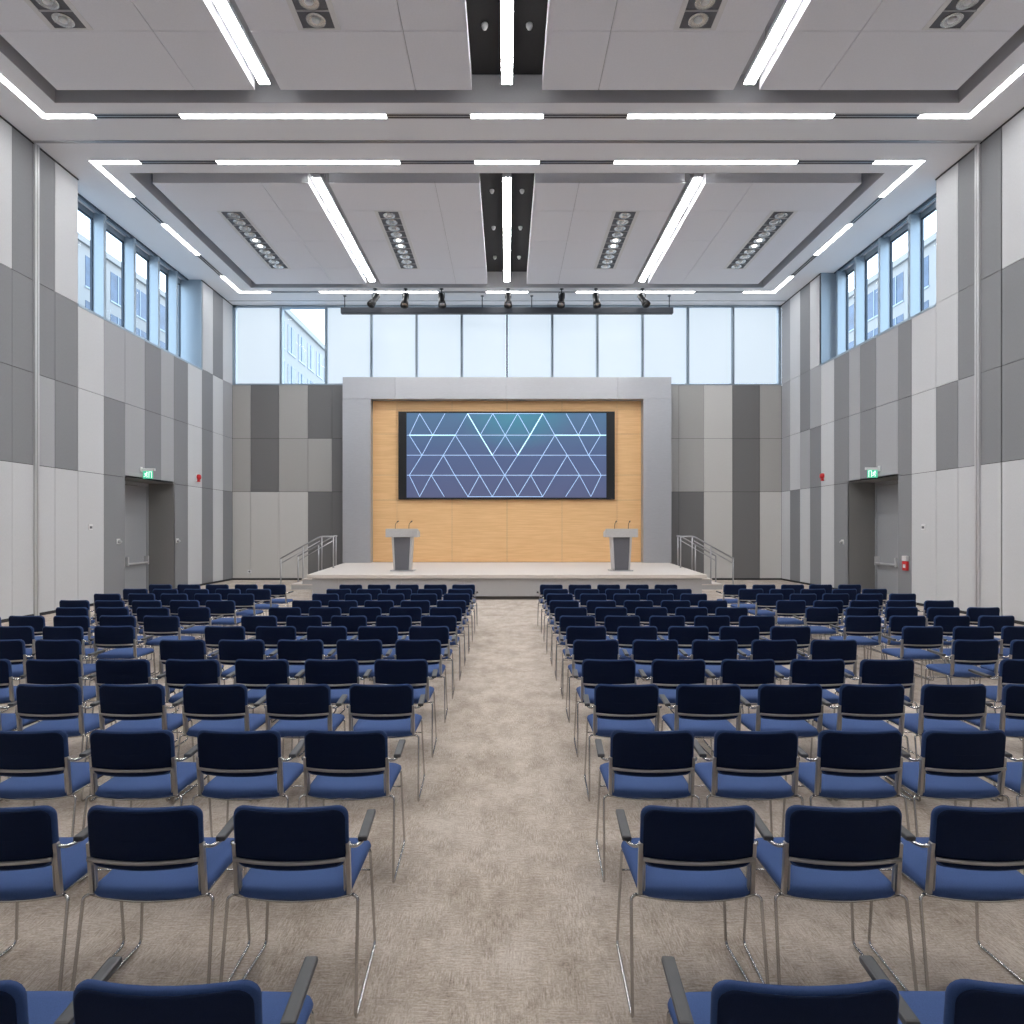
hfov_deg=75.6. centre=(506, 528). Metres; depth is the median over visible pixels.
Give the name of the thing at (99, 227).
window
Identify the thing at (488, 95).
ceiling
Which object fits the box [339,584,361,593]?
chair
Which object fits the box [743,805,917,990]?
chair
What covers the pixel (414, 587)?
chair
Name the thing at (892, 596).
chair
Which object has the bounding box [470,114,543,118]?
recessed light
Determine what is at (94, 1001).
chair
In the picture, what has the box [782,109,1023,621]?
wall
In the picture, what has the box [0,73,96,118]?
recessed light
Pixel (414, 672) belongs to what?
chair
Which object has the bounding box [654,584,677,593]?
chair
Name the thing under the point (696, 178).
strip light
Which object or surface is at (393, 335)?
roller blind
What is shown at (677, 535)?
handrail
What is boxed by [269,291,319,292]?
ceiling vent
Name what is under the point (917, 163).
recessed light
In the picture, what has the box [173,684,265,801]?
chair
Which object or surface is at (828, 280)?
trim
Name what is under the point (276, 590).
chair
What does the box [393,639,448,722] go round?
chair
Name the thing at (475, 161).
recessed light
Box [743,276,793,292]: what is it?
recessed light
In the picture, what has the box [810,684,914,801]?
chair
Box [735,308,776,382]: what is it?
roller blind
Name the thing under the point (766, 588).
chair
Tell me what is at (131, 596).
chair
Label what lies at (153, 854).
chair
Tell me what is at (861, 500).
trim
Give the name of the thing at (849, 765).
chair
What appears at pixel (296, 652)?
chair
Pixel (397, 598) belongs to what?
chair
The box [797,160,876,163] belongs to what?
ceiling vent
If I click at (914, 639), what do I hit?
chair
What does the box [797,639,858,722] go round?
chair
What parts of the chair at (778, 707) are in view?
armrest, post, seat frame, seat, backrest, rail, post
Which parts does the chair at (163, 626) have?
rail, backrest, seat, post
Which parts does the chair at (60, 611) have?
backrest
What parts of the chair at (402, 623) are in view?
backrest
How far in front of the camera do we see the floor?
3.35 m
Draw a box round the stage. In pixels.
[307,562,706,599]
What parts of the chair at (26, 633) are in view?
backrest, seat, post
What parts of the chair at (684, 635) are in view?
seat, backrest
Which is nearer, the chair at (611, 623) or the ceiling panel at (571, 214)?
the chair at (611, 623)
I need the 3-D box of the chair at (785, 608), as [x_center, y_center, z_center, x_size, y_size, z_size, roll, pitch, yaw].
[4.394,1.514,10.421,0.565,0.829,0.500,0,0,0]
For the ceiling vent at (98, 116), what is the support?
in the ceiling
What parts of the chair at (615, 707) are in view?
armrest, sled leg, post, seat, backrest, rail, post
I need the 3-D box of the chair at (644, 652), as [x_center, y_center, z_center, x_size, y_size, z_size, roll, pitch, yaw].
[1.475,1.514,6.784,0.565,0.829,0.500,0,0,1]
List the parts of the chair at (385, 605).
backrest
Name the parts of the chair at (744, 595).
seat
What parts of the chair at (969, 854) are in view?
sled leg, armrest, post, seat, seat frame, backrest, rail, sled leg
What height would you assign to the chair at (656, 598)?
0.829 m
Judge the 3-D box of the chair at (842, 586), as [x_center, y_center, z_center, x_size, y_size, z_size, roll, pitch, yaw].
[6.802,1.514,13.312,0.565,0.829,0.500,0,0,0]
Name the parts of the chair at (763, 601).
seat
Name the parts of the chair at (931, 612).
backrest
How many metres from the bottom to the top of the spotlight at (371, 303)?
0.715 m
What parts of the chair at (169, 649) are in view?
post, backrest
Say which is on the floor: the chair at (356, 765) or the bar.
the chair at (356, 765)
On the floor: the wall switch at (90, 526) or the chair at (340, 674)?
the chair at (340, 674)
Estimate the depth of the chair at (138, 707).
4.67 m
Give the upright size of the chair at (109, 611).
0.829 m
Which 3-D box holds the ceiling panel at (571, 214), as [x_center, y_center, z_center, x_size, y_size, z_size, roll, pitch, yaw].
[2.525,-8.760,19.510,3.690,0.560,6.660,0,0,0]
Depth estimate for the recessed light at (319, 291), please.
23.53 m
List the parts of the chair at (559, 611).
sled leg, backrest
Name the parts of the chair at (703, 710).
armrest, post, seat frame, seat, backrest, rail, post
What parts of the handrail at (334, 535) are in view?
rail, post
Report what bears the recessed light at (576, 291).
in the ceiling
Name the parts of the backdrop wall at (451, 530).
panel, header panel, panel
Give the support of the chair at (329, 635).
on the floor
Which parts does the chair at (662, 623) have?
backrest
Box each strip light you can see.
[213,0,269,83]
[312,173,374,281]
[500,0,513,83]
[503,173,510,281]
[639,173,701,281]
[744,0,800,83]
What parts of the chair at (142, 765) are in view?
post, sled leg, rail, backrest, seat frame, seat, post, armrest, sled leg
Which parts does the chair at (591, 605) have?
backrest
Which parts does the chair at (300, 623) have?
backrest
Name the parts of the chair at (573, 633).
sled leg, post, seat, backrest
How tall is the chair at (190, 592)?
0.829 m
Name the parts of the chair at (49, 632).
backrest, post, seat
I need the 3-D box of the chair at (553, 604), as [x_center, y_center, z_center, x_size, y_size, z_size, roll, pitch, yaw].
[0.880,1.514,10.414,0.565,0.829,0.500,0,0,1]
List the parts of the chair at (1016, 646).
seat, backrest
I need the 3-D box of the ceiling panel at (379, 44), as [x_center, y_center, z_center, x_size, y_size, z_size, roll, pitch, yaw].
[-2.525,-8.760,7.575,3.690,0.560,10.350,0,0,0]
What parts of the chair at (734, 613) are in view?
backrest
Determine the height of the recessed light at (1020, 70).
0.010 m
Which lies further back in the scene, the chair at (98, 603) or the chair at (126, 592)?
the chair at (126, 592)
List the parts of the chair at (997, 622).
backrest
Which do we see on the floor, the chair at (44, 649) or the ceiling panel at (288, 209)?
the chair at (44, 649)
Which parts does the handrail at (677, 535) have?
post, rail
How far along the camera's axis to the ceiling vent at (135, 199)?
17.51 m
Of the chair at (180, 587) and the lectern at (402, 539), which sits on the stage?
the lectern at (402, 539)
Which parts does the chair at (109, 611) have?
backrest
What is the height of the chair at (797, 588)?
0.829 m
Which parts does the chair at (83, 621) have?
backrest, seat, post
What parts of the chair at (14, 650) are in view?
backrest, seat, post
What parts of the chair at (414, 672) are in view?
rail, backrest, seat, post, sled leg, armrest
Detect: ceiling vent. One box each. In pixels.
[91,114,180,118]
[130,197,163,222]
[137,160,216,163]
[196,255,223,275]
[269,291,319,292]
[387,114,469,118]
[400,160,473,163]
[438,291,485,292]
[528,291,575,292]
[540,160,613,163]
[544,114,626,118]
[694,291,744,292]
[790,255,817,275]
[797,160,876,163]
[833,114,922,118]
[850,197,883,222]
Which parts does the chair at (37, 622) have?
backrest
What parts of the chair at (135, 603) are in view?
backrest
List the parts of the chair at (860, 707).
sled leg, armrest, post, seat, backrest, rail, post, sled leg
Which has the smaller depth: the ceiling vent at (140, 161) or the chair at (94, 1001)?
the chair at (94, 1001)
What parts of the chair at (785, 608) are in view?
seat, backrest, rail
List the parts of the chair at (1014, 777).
sled leg, seat frame, seat, armrest, post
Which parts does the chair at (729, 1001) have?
sled leg, armrest, seat, backrest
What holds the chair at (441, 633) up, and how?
on the floor
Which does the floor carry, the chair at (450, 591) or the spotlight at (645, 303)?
the chair at (450, 591)
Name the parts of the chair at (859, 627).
post, seat, backrest, rail, sled leg, post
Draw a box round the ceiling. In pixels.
[0,0,1023,304]
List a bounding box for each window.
[78,193,188,356]
[232,305,781,383]
[834,193,935,355]
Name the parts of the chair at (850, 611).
seat, backrest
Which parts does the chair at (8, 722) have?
armrest, seat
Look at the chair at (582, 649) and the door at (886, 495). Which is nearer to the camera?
the chair at (582, 649)
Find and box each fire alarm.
[196,474,201,481]
[819,472,824,480]
[902,556,908,570]
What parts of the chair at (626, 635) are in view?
seat, backrest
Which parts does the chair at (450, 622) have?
backrest, seat, sled leg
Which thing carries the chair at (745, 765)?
on the floor
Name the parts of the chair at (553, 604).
backrest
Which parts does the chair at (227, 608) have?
backrest, seat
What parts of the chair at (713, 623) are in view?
backrest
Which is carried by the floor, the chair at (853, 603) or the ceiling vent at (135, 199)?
the chair at (853, 603)
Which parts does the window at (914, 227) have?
sash, sash, frame, sash, sash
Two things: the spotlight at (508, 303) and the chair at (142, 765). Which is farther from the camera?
the spotlight at (508, 303)
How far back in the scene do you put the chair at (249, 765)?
3.61 m
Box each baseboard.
[1,578,232,622]
[233,578,780,579]
[781,578,1023,624]
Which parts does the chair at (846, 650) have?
backrest, seat, post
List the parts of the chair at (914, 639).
armrest, post, seat, seat frame, backrest, rail, sled leg, post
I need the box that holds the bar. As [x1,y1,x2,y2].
[341,295,672,314]
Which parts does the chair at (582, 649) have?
sled leg, post, seat, backrest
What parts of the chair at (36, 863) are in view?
sled leg, rail, backrest, seat, seat frame, post, armrest, sled leg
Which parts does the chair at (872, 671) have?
armrest, seat, backrest, rail, sled leg, post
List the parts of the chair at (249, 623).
backrest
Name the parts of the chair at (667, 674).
armrest, seat, backrest, rail, sled leg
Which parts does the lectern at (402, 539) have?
panel, panel, panel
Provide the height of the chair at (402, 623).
0.829 m
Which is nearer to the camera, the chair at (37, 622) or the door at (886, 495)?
the chair at (37, 622)
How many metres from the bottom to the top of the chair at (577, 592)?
0.829 m
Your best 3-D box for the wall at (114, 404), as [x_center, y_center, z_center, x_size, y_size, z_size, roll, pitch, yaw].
[-10.550,-3.575,10.500,0.300,11.010,29.000,0,0,0]
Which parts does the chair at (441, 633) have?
backrest, seat, post, sled leg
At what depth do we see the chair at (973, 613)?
9.28 m
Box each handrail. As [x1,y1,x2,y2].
[280,536,334,583]
[297,535,336,581]
[677,535,716,581]
[679,536,733,584]
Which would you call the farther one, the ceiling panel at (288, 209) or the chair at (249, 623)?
the ceiling panel at (288, 209)
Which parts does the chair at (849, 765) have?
sled leg, armrest, post, seat frame, seat, backrest, rail, sled leg, post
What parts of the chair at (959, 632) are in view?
sled leg, seat, backrest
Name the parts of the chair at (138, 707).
sled leg, post, rail, backrest, seat, post, armrest, sled leg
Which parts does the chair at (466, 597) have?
sled leg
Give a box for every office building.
[77,232,164,348]
[238,310,342,383]
[849,232,936,348]
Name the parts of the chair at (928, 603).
backrest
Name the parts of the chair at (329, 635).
backrest, seat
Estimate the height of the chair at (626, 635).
0.829 m
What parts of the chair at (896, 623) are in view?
seat, post, backrest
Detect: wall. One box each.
[0,117,231,619]
[232,384,781,577]
[343,377,670,562]
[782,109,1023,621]
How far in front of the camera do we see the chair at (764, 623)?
8.37 m
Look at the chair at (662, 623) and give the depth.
8.37 m
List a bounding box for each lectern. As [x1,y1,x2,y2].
[386,521,419,570]
[603,521,637,570]
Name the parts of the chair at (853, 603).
backrest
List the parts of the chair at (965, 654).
armrest, sled leg, post, seat, seat frame, backrest, rail, post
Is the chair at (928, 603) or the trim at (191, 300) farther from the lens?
the trim at (191, 300)
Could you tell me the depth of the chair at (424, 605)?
10.18 m
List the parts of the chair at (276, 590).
seat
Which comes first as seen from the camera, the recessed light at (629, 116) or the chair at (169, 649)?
the chair at (169, 649)
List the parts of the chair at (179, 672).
post, seat, rail, backrest, armrest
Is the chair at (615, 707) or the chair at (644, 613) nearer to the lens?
the chair at (615, 707)
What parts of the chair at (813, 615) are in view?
backrest, seat, rail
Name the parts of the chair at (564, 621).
sled leg, seat, backrest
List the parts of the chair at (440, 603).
backrest, sled leg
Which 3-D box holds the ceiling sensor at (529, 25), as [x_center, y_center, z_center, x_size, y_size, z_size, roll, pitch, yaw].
[0.400,-8.992,11.820,0.120,0.095,0.120,0,0,0]
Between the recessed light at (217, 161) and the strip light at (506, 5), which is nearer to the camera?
the strip light at (506, 5)
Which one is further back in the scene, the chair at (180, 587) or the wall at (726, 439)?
the wall at (726, 439)
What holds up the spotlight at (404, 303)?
hanging from the ceiling
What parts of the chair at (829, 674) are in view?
armrest, backrest, rail, seat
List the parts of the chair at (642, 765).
armrest, sled leg, post, seat, seat frame, backrest, rail, sled leg, post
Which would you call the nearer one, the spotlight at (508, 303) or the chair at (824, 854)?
the chair at (824, 854)
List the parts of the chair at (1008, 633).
post, seat, backrest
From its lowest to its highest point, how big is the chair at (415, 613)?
0.829 m
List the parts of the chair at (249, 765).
post, sled leg, rail, backrest, seat frame, seat, post, sled leg, armrest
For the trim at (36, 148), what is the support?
attached to the wall at (114, 404)
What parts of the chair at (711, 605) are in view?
backrest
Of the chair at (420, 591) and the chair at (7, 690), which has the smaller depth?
the chair at (7, 690)
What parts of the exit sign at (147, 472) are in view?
sign panel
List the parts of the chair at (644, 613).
backrest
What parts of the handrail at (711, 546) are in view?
post, post, rail, post, rail, post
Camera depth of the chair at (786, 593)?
12.13 m
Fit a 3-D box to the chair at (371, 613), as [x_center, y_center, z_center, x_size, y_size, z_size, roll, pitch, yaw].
[-1.992,1.514,9.514,0.565,0.829,0.500,0,0,1]
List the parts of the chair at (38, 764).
rail, backrest, seat, seat frame, post, armrest, sled leg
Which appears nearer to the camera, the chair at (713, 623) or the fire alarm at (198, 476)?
the chair at (713, 623)
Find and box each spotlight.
[367,288,379,307]
[400,288,408,308]
[438,288,445,308]
[504,288,511,308]
[557,288,564,308]
[593,288,600,308]
[637,288,650,307]
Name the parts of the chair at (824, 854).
sled leg, armrest, post, seat, seat frame, backrest, rail, sled leg, post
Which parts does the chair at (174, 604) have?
backrest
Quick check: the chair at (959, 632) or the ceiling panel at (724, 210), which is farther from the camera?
the ceiling panel at (724, 210)
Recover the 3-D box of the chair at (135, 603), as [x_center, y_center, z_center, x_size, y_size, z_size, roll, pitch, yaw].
[-5.563,1.514,10.399,0.565,0.829,0.500,0,0,0]
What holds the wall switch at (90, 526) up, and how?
attached to the wall at (114, 404)
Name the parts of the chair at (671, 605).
backrest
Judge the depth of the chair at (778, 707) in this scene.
4.67 m
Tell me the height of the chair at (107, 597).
0.829 m
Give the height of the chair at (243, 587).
0.829 m
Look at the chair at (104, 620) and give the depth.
8.39 m
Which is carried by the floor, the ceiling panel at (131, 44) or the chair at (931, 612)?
the chair at (931, 612)
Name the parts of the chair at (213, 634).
seat, backrest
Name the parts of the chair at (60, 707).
post, rail, backrest, seat, post, seat frame, armrest, sled leg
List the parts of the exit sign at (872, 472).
sign panel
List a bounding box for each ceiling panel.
[0,0,254,89]
[153,173,365,283]
[235,0,471,89]
[329,173,486,283]
[527,173,684,283]
[542,0,778,89]
[648,173,860,283]
[759,0,1023,89]
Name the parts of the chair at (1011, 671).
armrest, seat, post, backrest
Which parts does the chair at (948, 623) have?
sled leg, seat, backrest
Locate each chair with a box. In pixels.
[0,626,42,683]
[0,639,35,712]
[0,659,25,712]
[0,701,39,800]
[0,730,114,836]
[0,805,124,990]
[0,956,121,1023]
[5,684,116,801]
[8,616,45,647]
[25,659,111,752]
[34,639,105,705]
[42,626,104,663]
[53,616,109,680]
[56,607,107,663]
[59,600,105,648]
[70,805,250,990]
[73,956,317,1023]
[78,730,212,882]
[87,659,177,756]
[89,626,155,685]
[89,684,194,801]
[91,594,130,625]
[91,600,140,649]
[92,607,146,659]
[93,615,153,680]
[122,589,147,609]
[128,593,156,637]
[131,600,175,647]
[136,607,184,660]
[140,615,194,675]
[148,584,171,592]
[153,589,177,600]
[156,639,224,712]
[157,593,200,639]
[165,659,234,747]
[169,600,211,649]
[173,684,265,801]
[176,607,223,651]
[177,584,201,625]
[181,589,208,625]
[192,729,307,822]
[194,593,231,639]
[202,600,247,651]
[203,584,230,625]
[204,626,255,690]
[212,589,240,625]
[217,639,277,719]
[219,805,375,1017]
[227,594,263,625]
[231,584,266,625]
[234,659,304,750]
[241,615,289,665]
[246,589,279,625]
[255,626,306,684]
[257,684,346,801]
[260,584,293,615]
[265,607,308,650]
[271,639,336,722]
[286,615,330,639]
[292,600,321,615]
[297,659,371,757]
[298,729,405,882]
[302,626,357,684]
[309,607,348,624]
[312,593,338,606]
[323,589,350,625]
[326,600,357,625]
[327,615,374,680]
[331,639,391,713]
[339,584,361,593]
[342,684,425,801]
[345,593,371,606]
[349,607,388,624]
[357,589,381,599]
[357,626,405,683]
[364,600,393,625]
[368,584,390,593]
[371,615,418,680]
[371,659,437,757]
[378,593,406,635]
[387,589,411,599]
[389,607,427,625]
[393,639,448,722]
[396,584,418,593]
[400,600,429,625]
[407,593,436,635]
[408,626,454,698]
[417,589,442,624]
[421,615,461,680]
[424,584,446,596]
[430,607,466,665]
[437,600,470,653]
[443,593,473,641]
[448,589,475,633]
[452,584,477,617]
[537,584,562,625]
[540,589,567,633]
[543,593,572,638]
[545,600,578,653]
[550,607,586,665]
[554,615,594,680]
[560,626,606,698]
[565,639,620,722]
[568,584,590,599]
[573,589,598,601]
[573,659,638,756]
[579,593,606,606]
[583,684,666,801]
[586,600,615,625]
[589,607,626,625]
[595,730,700,882]
[597,584,619,593]
[597,615,644,680]
[605,589,629,599]
[608,593,639,635]
[609,626,657,658]
[616,805,768,1017]
[622,639,679,712]
[624,600,652,625]
[626,584,648,593]
[628,607,666,624]
[636,589,660,599]
[638,659,712,757]
[640,615,684,680]
[644,593,673,625]
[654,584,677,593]
[658,626,712,684]
[659,684,748,801]
[661,600,692,625]
[661,956,898,1023]
[667,589,691,599]
[667,607,707,624]
[679,639,743,713]
[680,593,706,606]
[685,615,729,639]
[690,730,803,834]
[698,600,727,615]
[703,659,776,752]
[706,626,759,684]
[708,607,750,659]
[716,584,748,615]
[730,589,764,609]
[730,615,779,680]
[738,639,797,713]
[740,684,831,801]
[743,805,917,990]
[747,594,785,625]
[750,584,777,625]
[759,626,810,658]
[760,589,796,618]
[765,600,807,652]
[775,659,845,729]
[777,584,803,625]
[778,594,820,639]
[781,730,910,881]
[790,589,828,627]
[793,607,840,652]
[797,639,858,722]
[800,600,843,651]
[809,584,835,625]
[810,593,852,639]
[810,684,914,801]
[829,616,884,659]
[831,607,882,659]
[832,589,856,609]
[834,659,920,756]
[835,600,882,652]
[838,584,861,593]
[842,593,886,637]
[859,955,1023,1023]
[862,589,886,609]
[867,607,922,665]
[868,805,1023,990]
[870,600,915,651]
[870,615,931,680]
[876,729,1019,871]
[880,593,915,634]
[881,626,947,686]
[884,684,997,801]
[914,607,959,665]
[914,615,975,680]
[918,600,953,649]
[925,639,998,684]
[928,626,993,684]
[945,607,999,659]
[962,684,1023,801]
[964,659,1023,740]
[969,751,1023,871]
[974,626,1023,683]
[976,615,1014,680]
[979,640,1023,683]
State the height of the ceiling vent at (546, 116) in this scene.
0.012 m
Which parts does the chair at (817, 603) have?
backrest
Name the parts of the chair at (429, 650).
backrest, seat, post, sled leg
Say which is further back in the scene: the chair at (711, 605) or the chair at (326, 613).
the chair at (711, 605)
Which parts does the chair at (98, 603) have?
backrest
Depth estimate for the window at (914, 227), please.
19.13 m
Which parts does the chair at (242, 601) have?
seat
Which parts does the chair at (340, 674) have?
rail, backrest, seat, armrest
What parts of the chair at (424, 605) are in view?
backrest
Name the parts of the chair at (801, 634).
backrest, seat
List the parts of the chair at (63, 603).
backrest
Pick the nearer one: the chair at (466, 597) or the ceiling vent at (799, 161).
the chair at (466, 597)
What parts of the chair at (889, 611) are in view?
post, backrest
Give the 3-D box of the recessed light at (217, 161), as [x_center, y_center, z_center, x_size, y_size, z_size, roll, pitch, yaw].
[-4.590,-8.473,15.250,4.240,0.010,0.150,0,0,0]
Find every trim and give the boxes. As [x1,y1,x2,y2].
[0,107,1023,305]
[32,140,981,142]
[33,143,39,615]
[78,280,202,370]
[125,475,174,588]
[820,273,935,365]
[848,474,897,591]
[974,143,980,606]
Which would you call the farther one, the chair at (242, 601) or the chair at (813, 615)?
the chair at (242, 601)
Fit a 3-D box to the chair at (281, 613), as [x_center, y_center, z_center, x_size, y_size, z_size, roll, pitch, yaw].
[-3.131,1.514,9.514,0.565,0.829,0.500,0,0,0]
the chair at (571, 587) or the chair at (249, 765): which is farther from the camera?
the chair at (571, 587)
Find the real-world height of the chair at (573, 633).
0.829 m
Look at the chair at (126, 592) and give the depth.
12.14 m
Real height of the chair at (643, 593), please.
0.829 m
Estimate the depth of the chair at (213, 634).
7.46 m
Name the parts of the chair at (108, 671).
sled leg, post, rail, backrest, armrest, sled leg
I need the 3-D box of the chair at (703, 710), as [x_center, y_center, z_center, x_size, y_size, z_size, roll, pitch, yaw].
[1.427,1.514,4.894,0.565,0.829,0.500,0,0,0]
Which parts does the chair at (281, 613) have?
backrest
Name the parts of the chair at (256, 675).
seat, rail, backrest, armrest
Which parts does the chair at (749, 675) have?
armrest, backrest, seat, rail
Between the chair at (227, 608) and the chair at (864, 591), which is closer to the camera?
the chair at (227, 608)
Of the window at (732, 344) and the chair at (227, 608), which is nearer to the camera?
the chair at (227, 608)
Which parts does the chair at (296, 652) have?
seat, backrest, armrest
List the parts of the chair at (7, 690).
backrest, seat, post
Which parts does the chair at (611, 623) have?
backrest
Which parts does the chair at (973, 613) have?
backrest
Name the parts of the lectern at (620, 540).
panel, panel, panel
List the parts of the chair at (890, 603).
backrest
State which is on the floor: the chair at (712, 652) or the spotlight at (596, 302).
the chair at (712, 652)
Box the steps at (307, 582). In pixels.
[290,578,311,589]
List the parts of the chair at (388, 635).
backrest, seat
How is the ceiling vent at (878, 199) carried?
in the ceiling
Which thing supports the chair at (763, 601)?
on the floor
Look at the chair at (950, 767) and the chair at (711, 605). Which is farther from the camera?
the chair at (711, 605)
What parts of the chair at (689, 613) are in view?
backrest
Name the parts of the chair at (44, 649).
backrest, post, seat, armrest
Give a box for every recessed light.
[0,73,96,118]
[88,160,140,196]
[161,224,199,254]
[179,114,386,118]
[215,160,400,163]
[220,276,270,292]
[319,291,437,292]
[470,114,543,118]
[474,160,539,163]
[486,291,527,292]
[576,291,694,292]
[613,160,798,163]
[627,114,834,118]
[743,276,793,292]
[814,224,852,254]
[873,160,925,196]
[917,64,1023,118]
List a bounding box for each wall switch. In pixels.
[88,524,92,529]
[921,524,925,529]
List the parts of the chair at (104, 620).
backrest, seat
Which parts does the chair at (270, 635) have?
seat, backrest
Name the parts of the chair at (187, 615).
seat, backrest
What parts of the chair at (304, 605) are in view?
backrest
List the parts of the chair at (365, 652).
backrest, seat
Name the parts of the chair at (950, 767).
sled leg, armrest, post, seat, seat frame, backrest, rail, sled leg, post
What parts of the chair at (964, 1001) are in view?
armrest, seat, backrest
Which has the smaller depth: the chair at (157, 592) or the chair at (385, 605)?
the chair at (385, 605)
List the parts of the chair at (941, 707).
sled leg, seat frame, armrest, post, seat, backrest, rail, post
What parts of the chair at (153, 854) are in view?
post, sled leg, rail, backrest, seat frame, seat, post, armrest, sled leg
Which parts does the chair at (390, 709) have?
post, rail, backrest, seat, seat frame, post, sled leg, armrest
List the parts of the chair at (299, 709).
post, sled leg, rail, backrest, seat, seat frame, post, armrest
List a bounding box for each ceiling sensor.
[481,22,487,30]
[526,22,532,30]
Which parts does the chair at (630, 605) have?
backrest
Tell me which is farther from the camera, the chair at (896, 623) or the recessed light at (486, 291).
the recessed light at (486, 291)
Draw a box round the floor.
[0,580,1023,1023]
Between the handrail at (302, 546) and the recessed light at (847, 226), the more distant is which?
the handrail at (302, 546)
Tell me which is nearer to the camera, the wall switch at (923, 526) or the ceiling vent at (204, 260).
the wall switch at (923, 526)
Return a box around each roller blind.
[237,308,278,382]
[328,308,369,382]
[373,315,414,376]
[418,315,459,376]
[463,315,505,376]
[508,315,550,376]
[554,315,595,376]
[599,315,640,376]
[644,308,685,382]
[689,308,730,382]
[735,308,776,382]
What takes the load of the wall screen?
attached to the backdrop wall at (451, 530)
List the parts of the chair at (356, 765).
post, sled leg, rail, backrest, seat frame, seat, post, sled leg, armrest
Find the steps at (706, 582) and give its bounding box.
[702,578,723,589]
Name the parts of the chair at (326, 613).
backrest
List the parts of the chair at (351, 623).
backrest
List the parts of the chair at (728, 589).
seat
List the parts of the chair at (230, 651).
post, seat, backrest, armrest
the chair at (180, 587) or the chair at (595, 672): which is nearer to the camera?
the chair at (595, 672)
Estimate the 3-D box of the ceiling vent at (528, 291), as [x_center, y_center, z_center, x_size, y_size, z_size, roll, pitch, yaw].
[1.610,-8.474,23.600,1.700,0.012,0.150,0,0,0]
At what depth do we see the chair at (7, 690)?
5.60 m
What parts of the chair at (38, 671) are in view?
rail, backrest, post, seat, sled leg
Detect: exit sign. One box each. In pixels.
[140,467,154,478]
[865,466,880,477]
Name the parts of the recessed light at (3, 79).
trim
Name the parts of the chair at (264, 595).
seat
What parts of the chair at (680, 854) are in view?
armrest, sled leg, post, seat, seat frame, backrest, rail, sled leg, post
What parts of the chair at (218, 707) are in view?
post, sled leg, rail, backrest, seat frame, seat, post, armrest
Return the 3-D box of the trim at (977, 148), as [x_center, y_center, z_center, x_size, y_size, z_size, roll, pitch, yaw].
[10.377,-3.275,14.555,0.045,10.410,0.130,0,0,0]
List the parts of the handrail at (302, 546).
post, rail, post, rail, post, post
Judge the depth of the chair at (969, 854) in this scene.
2.62 m
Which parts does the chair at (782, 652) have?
armrest, backrest, seat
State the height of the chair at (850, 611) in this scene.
0.829 m
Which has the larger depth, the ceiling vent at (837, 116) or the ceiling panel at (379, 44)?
the ceiling vent at (837, 116)
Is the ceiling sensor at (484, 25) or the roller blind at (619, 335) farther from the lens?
the roller blind at (619, 335)
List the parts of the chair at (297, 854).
post, sled leg, rail, backrest, seat frame, seat, post, sled leg, armrest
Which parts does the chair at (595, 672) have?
armrest, sled leg, post, seat, backrest, rail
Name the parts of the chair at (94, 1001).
backrest, seat, armrest, sled leg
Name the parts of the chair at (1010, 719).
seat frame, seat, post, backrest, rail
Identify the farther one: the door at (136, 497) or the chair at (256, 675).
the door at (136, 497)
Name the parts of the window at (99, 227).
sash, sash, frame, sash, sash, sash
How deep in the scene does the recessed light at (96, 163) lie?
15.38 m
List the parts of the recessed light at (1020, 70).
trim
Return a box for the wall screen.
[398,411,614,498]
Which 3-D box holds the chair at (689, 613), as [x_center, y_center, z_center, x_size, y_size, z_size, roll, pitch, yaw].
[2.598,1.514,9.514,0.565,0.829,0.500,0,0,0]
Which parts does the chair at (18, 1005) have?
backrest, seat, armrest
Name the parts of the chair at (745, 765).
sled leg, armrest, post, seat, seat frame, backrest, rail, sled leg, post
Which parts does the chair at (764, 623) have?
backrest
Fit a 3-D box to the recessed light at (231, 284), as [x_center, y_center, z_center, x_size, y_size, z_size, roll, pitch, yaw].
[-9.040,-8.473,22.900,1.170,0.010,1.550,0,0,0]
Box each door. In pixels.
[125,481,148,590]
[874,480,897,593]
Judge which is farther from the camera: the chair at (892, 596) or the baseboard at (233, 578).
the baseboard at (233, 578)
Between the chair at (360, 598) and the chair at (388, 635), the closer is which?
the chair at (388, 635)
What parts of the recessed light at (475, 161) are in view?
trim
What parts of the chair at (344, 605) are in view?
backrest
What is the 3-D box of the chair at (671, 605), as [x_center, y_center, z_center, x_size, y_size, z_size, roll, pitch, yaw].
[2.604,1.514,10.414,0.565,0.829,0.500,0,0,0]
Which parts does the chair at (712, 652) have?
armrest, seat, backrest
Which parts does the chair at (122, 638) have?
post, rail, backrest, seat frame, seat, post, sled leg, armrest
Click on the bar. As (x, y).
(482, 310)
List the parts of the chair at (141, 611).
backrest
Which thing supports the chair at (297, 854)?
on the floor
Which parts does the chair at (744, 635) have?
backrest, seat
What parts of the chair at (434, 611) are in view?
backrest, sled leg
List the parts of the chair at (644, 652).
armrest, seat, backrest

